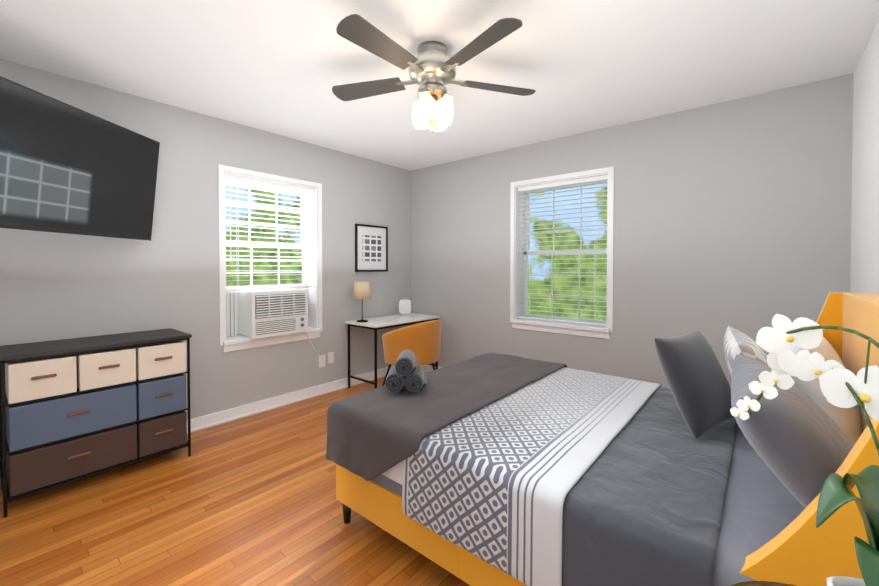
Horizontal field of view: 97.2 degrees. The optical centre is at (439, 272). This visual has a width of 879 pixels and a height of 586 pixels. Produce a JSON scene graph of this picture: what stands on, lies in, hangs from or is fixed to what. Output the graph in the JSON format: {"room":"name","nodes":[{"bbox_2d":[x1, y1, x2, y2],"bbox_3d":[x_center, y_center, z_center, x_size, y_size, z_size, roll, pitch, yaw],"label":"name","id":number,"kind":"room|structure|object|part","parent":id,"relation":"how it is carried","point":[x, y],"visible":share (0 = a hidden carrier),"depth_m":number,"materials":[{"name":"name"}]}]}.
{"room":"bedroom","nodes":[
{"label":"bedroom","id":0,"kind":"room"},
{"bbox_2d":[0,59,410,419],"bbox_3d":[-1.832,-0.015,3.523,0.300,2.565,4.800,1,1,40],"label":"wall","id":1,"kind":"structure","parent":0,"point":[57,286],"depth_m":3.14,"materials":[{"name":"grey paint"}]},
{"bbox_2d":[0,76,159,240],"bbox_3d":[-2.129,-0.577,2.211,0.913,0.710,1.047,1,1,40],"label":"tv","id":2,"kind":"object","parent":1,"relation":"attached to","point":[67,168],"visible":1,"depth_m":2.18,"materials":[{"name":"black plastic"},{"name":"glass"}]},
{"bbox_2d":[218,164,322,351],"bbox_3d":[-1.622,-0.122,3.711,0.280,1.585,0.990,1,1,40],"label":"window","id":3,"kind":"structure","parent":1,"relation":"in","point":[263,239],"depth_m":3.80,"materials":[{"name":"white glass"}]},
{"bbox_3d":[-1.703,-0.350,3.775,0.070,1.018,0.876,1,1,40],"label":"left window sash","id":4,"kind":"part","parent":3,"relation":"part of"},
{"bbox_2d":[225,173,313,290],"bbox_3d":[-1.581,-0.353,3.672,0.058,1.008,0.868,1,1,40],"label":"window blind","id":5,"kind":"object","parent":3,"relation":"attached to","point":[230,177],"visible":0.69,"depth_m":3.60,"materials":[{"name":"white plastic"}]},
{"bbox_2d":[226,288,325,367],"bbox_3d":[-1.622,0.573,3.783,0.542,0.821,0.964,1,1,40],"label":"air conditioner","id":6,"kind":"object","parent":3,"relation":"in","point":[255,314],"visible":0.92,"depth_m":3.54,"materials":[{"name":"white plastic"}]},
{"bbox_2d":[306,332,325,367],"bbox_3d":[-1.268,0.750,3.935,0.054,0.463,0.283,1,1,40],"label":"power cord","id":7,"kind":"object","parent":6,"relation":"attached to","point":[321,359],"depth_m":4.01,"materials":[{"name":"white plastic"}]},
{"bbox_2d":[187,365,393,433],"bbox_3d":[-1.706,1.219,3.437,0.027,0.100,4.200,1,1,40],"label":"baseboard","id":8,"kind":"structure","parent":1,"relation":"attached to","point":[214,419],"depth_m":3.63,"materials":[{"name":"white wood"}]},
{"bbox_2d":[328,352,333,363],"bbox_3d":[-1.149,0.901,4.113,0.012,0.115,0.070,1,1,40],"label":"electrical outlet plate","id":9,"kind":"object","parent":1,"relation":"attached to","point":[330,357],"visible":1,"depth_m":4.11,"materials":[{"name":"white plastic"}]},
{"bbox_2d":[355,224,387,271],"bbox_3d":[-0.787,-0.282,4.522,0.022,0.540,0.480,1,1,40],"label":"picture frame","id":10,"kind":"object","parent":1,"relation":"attached to","point":[371,248],"visible":1,"depth_m":4.51,"materials":[{"name":"black"}]},
{"bbox_2d":[0,372,470,585],"bbox_3d":[-0.200,1.349,2.183,4.550,0.120,4.800,1,1,40],"label":"floor","id":11,"kind":"structure","parent":0,"point":[251,500],"depth_m":1.99,"materials":[{"name":"brown wood"}]},
{"bbox_2d":[0,328,191,517],"bbox_3d":[-2.173,0.859,2.499,0.455,0.850,0.890,1,1,40],"label":"dresser","id":12,"kind":"object","parent":11,"relation":"on","point":[77,409],"visible":1,"depth_m":2.30,"materials":[{"name":"fabric"},{"name":"black metal"},{"name":"wood"}]},
{"bbox_3d":[-2.342,0.588,2.273,0.431,0.208,0.266,1,1,40],"label":"drawer","id":13,"kind":"part","parent":12,"relation":"part of","materials":[{"name":"beige fabric"}]},
{"bbox_3d":[-2.253,1.076,2.388,0.431,0.218,0.544,1,1,40],"label":"drawer","id":14,"kind":"part","parent":12,"relation":"part of","materials":[{"name":"brown fabric"}]},
{"bbox_3d":[-2.253,0.829,2.384,0.431,0.233,0.544,1,1,40],"label":"drawer","id":15,"kind":"part","parent":12,"relation":"part of","materials":[{"name":"blue fabric"}]},
{"bbox_3d":[-2.164,0.585,2.487,0.431,0.208,0.266,1,1,40],"label":"drawer","id":16,"kind":"part","parent":12,"relation":"part of","materials":[{"name":"beige fabric"}]},
{"bbox_3d":[-1.986,0.582,2.700,0.431,0.208,0.266,1,1,40],"label":"drawer","id":17,"kind":"part","parent":12,"relation":"part of","materials":[{"name":"beige fabric"}]},
{"bbox_3d":[-1.986,0.824,2.704,0.431,0.233,0.266,1,1,40],"label":"drawer","id":18,"kind":"part","parent":12,"relation":"part of","materials":[{"name":"blue fabric"}]},
{"bbox_3d":[-1.986,1.071,2.708,0.431,0.218,0.266,1,1,40],"label":"drawer","id":19,"kind":"part","parent":12,"relation":"part of","materials":[{"name":"brown fabric"}]},
{"bbox_2d":[345,313,439,387],"bbox_3d":[-0.510,0.889,4.452,0.500,0.730,1.020,1,1,40],"label":"desk","id":20,"kind":"object","parent":11,"relation":"on","point":[375,324],"visible":0.79,"depth_m":4.21,"materials":[{"name":"white wood"},{"name":"black metal"}]},
{"bbox_2d":[353,281,370,321],"bbox_3d":[-0.834,0.313,4.180,0.199,0.430,0.199,1,1,40],"label":"table lamp","id":21,"kind":"object","parent":20,"relation":"on","point":[362,290],"visible":1,"depth_m":4.10,"materials":[{"name":"beige fabric"}]},
{"bbox_3d":[-0.834,0.188,4.178,0.199,0.180,0.199,1,1,40],"label":"lamp shade","id":22,"kind":"part","parent":21,"relation":"part of","materials":[{"name":"beige fabric"}]},
{"bbox_2d":[399,299,410,316],"bbox_3d":[-0.415,0.421,4.652,0.100,0.200,0.143,1,1,40],"label":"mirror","id":23,"kind":"object","parent":20,"relation":"on","point":[404,306],"visible":1,"depth_m":4.64,"materials":[{"name":"white plastic"}]},
{"bbox_2d":[382,320,441,385],"bbox_3d":[-0.268,0.858,3.873,0.574,0.816,0.628,1,1,40],"label":"chair","id":24,"kind":"object","parent":11,"relation":"on","point":[421,341],"visible":0.77,"depth_m":3.63,"materials":[{"name":"mustard leather"},{"name":"black metal"}]},
{"bbox_2d":[326,292,878,585],"bbox_3d":[0.736,0.693,1.878,2.105,1.200,1.594,1,1,40],"label":"bed","id":25,"kind":"object","parent":11,"relation":"on","point":[491,469],"visible":0.98,"depth_m":1.40,"materials":[{"name":"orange fabric"}]},
{"bbox_3d":[0.701,0.875,1.913,1.950,0.315,1.426,1,1,40],"label":"mattress","id":26,"kind":"part","parent":25,"relation":"part of","materials":[{"name":"grey fabric"}]},
{"bbox_2d":[385,350,426,391],"bbox_3d":[-0.181,0.542,2.161,0.221,0.188,0.230,0,1,0],"label":"towels","id":27,"kind":"object","parent":25,"relation":"on","point":[406,371],"visible":1,"depth_m":2.05,"materials":[{"name":"grey fabric"}]},
{"bbox_2d":[326,353,566,480],"bbox_3d":[0.172,0.789,2.351,0.626,0.290,1.597,1,1,40],"label":"throw","id":28,"kind":"object","parent":25,"relation":"on","point":[380,433],"depth_m":1.89,"materials":[{"name":"grey fabric"}]},
{"bbox_2d":[402,367,660,585],"bbox_3d":[0.600,0.840,1.996,0.690,0.342,1.552,1,1,40],"label":"quilt","id":29,"kind":"object","parent":25,"relation":"on","point":[496,472],"depth_m":1.51,"materials":[{"name":"grey fabric"}]},
{"bbox_2d":[562,387,736,585],"bbox_3d":[1.001,0.948,1.658,0.503,0.526,1.540,1,1,40],"label":"duvet","id":30,"kind":"object","parent":25,"relation":"on","point":[647,501],"depth_m":1.19,"materials":[{"name":"grey fabric"}]},
{"bbox_2d":[723,326,768,376],"bbox_3d":[1.381,0.471,1.685,0.160,0.460,0.620,-28,-14,31],"label":"pillow","id":31,"kind":"object","parent":25,"relation":"on","point":[735,342],"depth_m":1.58,"materials":[{"name":"white fabric"}]},
{"bbox_2d":[731,354,853,507],"bbox_3d":[1.061,0.489,1.145,0.190,0.480,0.700,-46,-25,28],"label":"pillow","id":32,"kind":"object","parent":25,"relation":"on","point":[792,435],"depth_m":0.95,"materials":[{"name":"grey fabric"}]},
{"bbox_2d":[786,337,861,444],"bbox_3d":[1.593,0.462,1.626,0.190,0.480,0.700,-20,-13,40],"label":"pillow","id":33,"kind":"object","parent":25,"relation":"on","point":[849,420],"depth_m":1.41,"materials":[{"name":"white fabric"}]},
{"bbox_2d":[730,581,795,585],"bbox_3d":[0.641,0.971,0.593,0.384,0.686,0.401,1,1,40],"label":"nightstand","id":34,"kind":"object","parent":11,"relation":"on","point":[758,583],"visible":1,"depth_m":0.78,"materials":[{"name":"brown wood"}]},
{"bbox_2d":[730,314,878,585],"bbox_3d":[0.683,0.357,0.675,0.300,0.539,0.299,1,1,40],"label":"orchid","id":35,"kind":"object","parent":34,"relation":"on","point":[841,386],"visible":1,"depth_m":0.70,"materials":[{"name":"white plant"}]},
{"bbox_3d":[0.700,0.571,0.588,0.159,0.113,0.159,1,1,40],"label":"pot","id":36,"kind":"part","parent":35,"relation":"part of","materials":[{"name":"white ceramic"}]},
{"bbox_2d":[0,0,878,170],"bbox_3d":[-0.200,-1.336,2.142,4.550,0.120,4.800,1,1,40],"label":"ceiling","id":37,"kind":"structure","parent":0,"point":[281,67],"depth_m":2.30,"materials":[{"name":"white paint"}]},
{"bbox_2d":[332,14,534,132],"bbox_3d":[-0.061,-1.039,2.183,1.246,0.475,1.212,1,1,40],"label":"ceiling fan","id":38,"kind":"object","parent":37,"relation":"hanging from","point":[432,68],"visible":1,"depth_m":2.12,"materials":[{"name":"silver metal"}]},
{"bbox_2d":[411,73,853,387],"bbox_3d":[1.240,-0.020,3.891,3.950,2.565,0.300,1,1,40],"label":"wall","id":39,"kind":"structure","parent":0,"point":[735,213],"depth_m":3.14,"materials":[{"name":"grey paint"}]},
{"bbox_2d":[420,364,442,371],"bbox_3d":[1.140,1.214,3.781,3.900,0.100,0.027,1,1,40],"label":"baseboard","id":40,"kind":"structure","parent":39,"relation":"attached to","point":[427,368],"depth_m":4.84,"materials":[{"name":"white"}]},
{"bbox_2d":[510,166,613,338],"bbox_3d":[1.219,-0.180,3.854,1.030,1.535,0.280,1,1,40],"label":"window","id":41,"kind":"structure","parent":39,"relation":"in","point":[568,249],"depth_m":3.91,"materials":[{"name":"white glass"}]},
{"bbox_2d":[518,175,606,325],"bbox_3d":[1.184,-0.206,3.812,0.908,1.368,0.058,1,1,40],"label":"window blind","id":42,"kind":"object","parent":41,"relation":"attached to","point":[571,183],"visible":0.81,"depth_m":3.78,"materials":[{"name":"white plastic"}]},
{"bbox_3d":[1.286,-0.198,3.935,0.916,1.388,0.070,1,1,40],"label":"back window sash","id":43,"kind":"part","parent":41,"relation":"part of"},
{"bbox_2d":[850,20,878,293],"bbox_3d":[1.432,0.027,0.802,0.300,2.565,4.800,1,1,40],"label":"wall","id":44,"kind":"structure","parent":0,"point":[864,271],"depth_m":2.16,"materials":[{"name":"white paint"}]},
{"label":"outside","id":45,"kind":"structure","parent":0,"visible":0},
{"bbox_2d":[225,182,301,288],"bbox_3d":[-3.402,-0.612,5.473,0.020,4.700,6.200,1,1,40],"label":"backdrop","id":46,"kind":"structure","parent":45,"point":[268,279],"depth_m":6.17,"materials":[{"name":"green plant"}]},
{"bbox_2d":[528,184,606,321],"bbox_3d":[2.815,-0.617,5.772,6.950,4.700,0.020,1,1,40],"label":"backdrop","id":47,"kind":"structure","parent":45,"point":[587,269],"depth_m":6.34,"materials":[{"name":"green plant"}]}
]}

